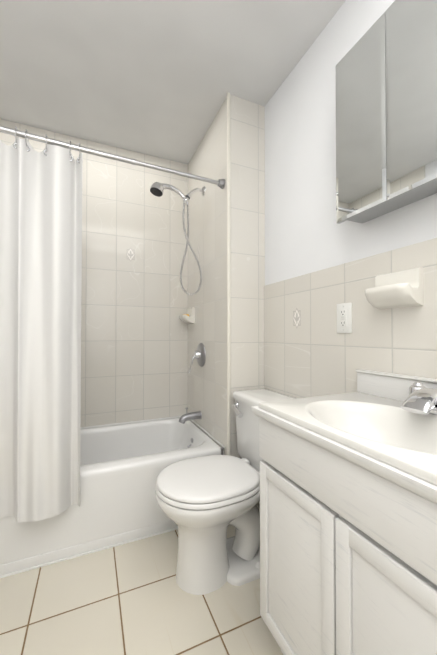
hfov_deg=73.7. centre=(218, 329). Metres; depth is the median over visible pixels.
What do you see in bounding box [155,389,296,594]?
toilet
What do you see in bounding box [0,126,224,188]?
shower rail
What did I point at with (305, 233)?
wall
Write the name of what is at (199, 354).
valve
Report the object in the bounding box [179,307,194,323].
soap dish
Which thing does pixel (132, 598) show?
floor
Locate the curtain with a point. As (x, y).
(40, 291)
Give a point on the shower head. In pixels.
(157, 189)
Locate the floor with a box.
[0,525,282,654]
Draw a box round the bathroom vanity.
[251,369,436,654]
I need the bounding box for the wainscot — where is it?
[264,238,436,397]
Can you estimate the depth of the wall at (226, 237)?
1.71 m
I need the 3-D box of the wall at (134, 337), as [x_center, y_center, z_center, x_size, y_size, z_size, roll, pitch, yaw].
[-1.010,-0.137,2.043,1.625,2.390,0.100,0,-1,-24]
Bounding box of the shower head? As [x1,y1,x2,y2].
[150,182,205,295]
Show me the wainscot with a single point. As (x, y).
(309, 351)
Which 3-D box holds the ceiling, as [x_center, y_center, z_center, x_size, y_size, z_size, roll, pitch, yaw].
[-0.230,-1.401,0.701,1.965,0.100,3.217,0,-1,-24]
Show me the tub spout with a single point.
(184, 418)
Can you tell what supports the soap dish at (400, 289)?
attached to the wainscot
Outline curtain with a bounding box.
[0,127,82,521]
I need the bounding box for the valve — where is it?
[187,343,205,373]
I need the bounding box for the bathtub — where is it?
[0,416,224,577]
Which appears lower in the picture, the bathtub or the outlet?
the bathtub
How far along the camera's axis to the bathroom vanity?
0.66 m
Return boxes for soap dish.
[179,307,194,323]
[365,267,422,308]
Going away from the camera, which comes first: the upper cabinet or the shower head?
the upper cabinet
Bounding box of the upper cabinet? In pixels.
[335,0,436,223]
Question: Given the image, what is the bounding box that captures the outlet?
[337,302,351,332]
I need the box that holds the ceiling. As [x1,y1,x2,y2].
[0,0,345,163]
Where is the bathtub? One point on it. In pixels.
(123, 465)
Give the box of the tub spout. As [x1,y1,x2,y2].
[179,408,201,423]
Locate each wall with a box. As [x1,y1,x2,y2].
[0,119,187,426]
[187,93,264,510]
[265,0,436,284]

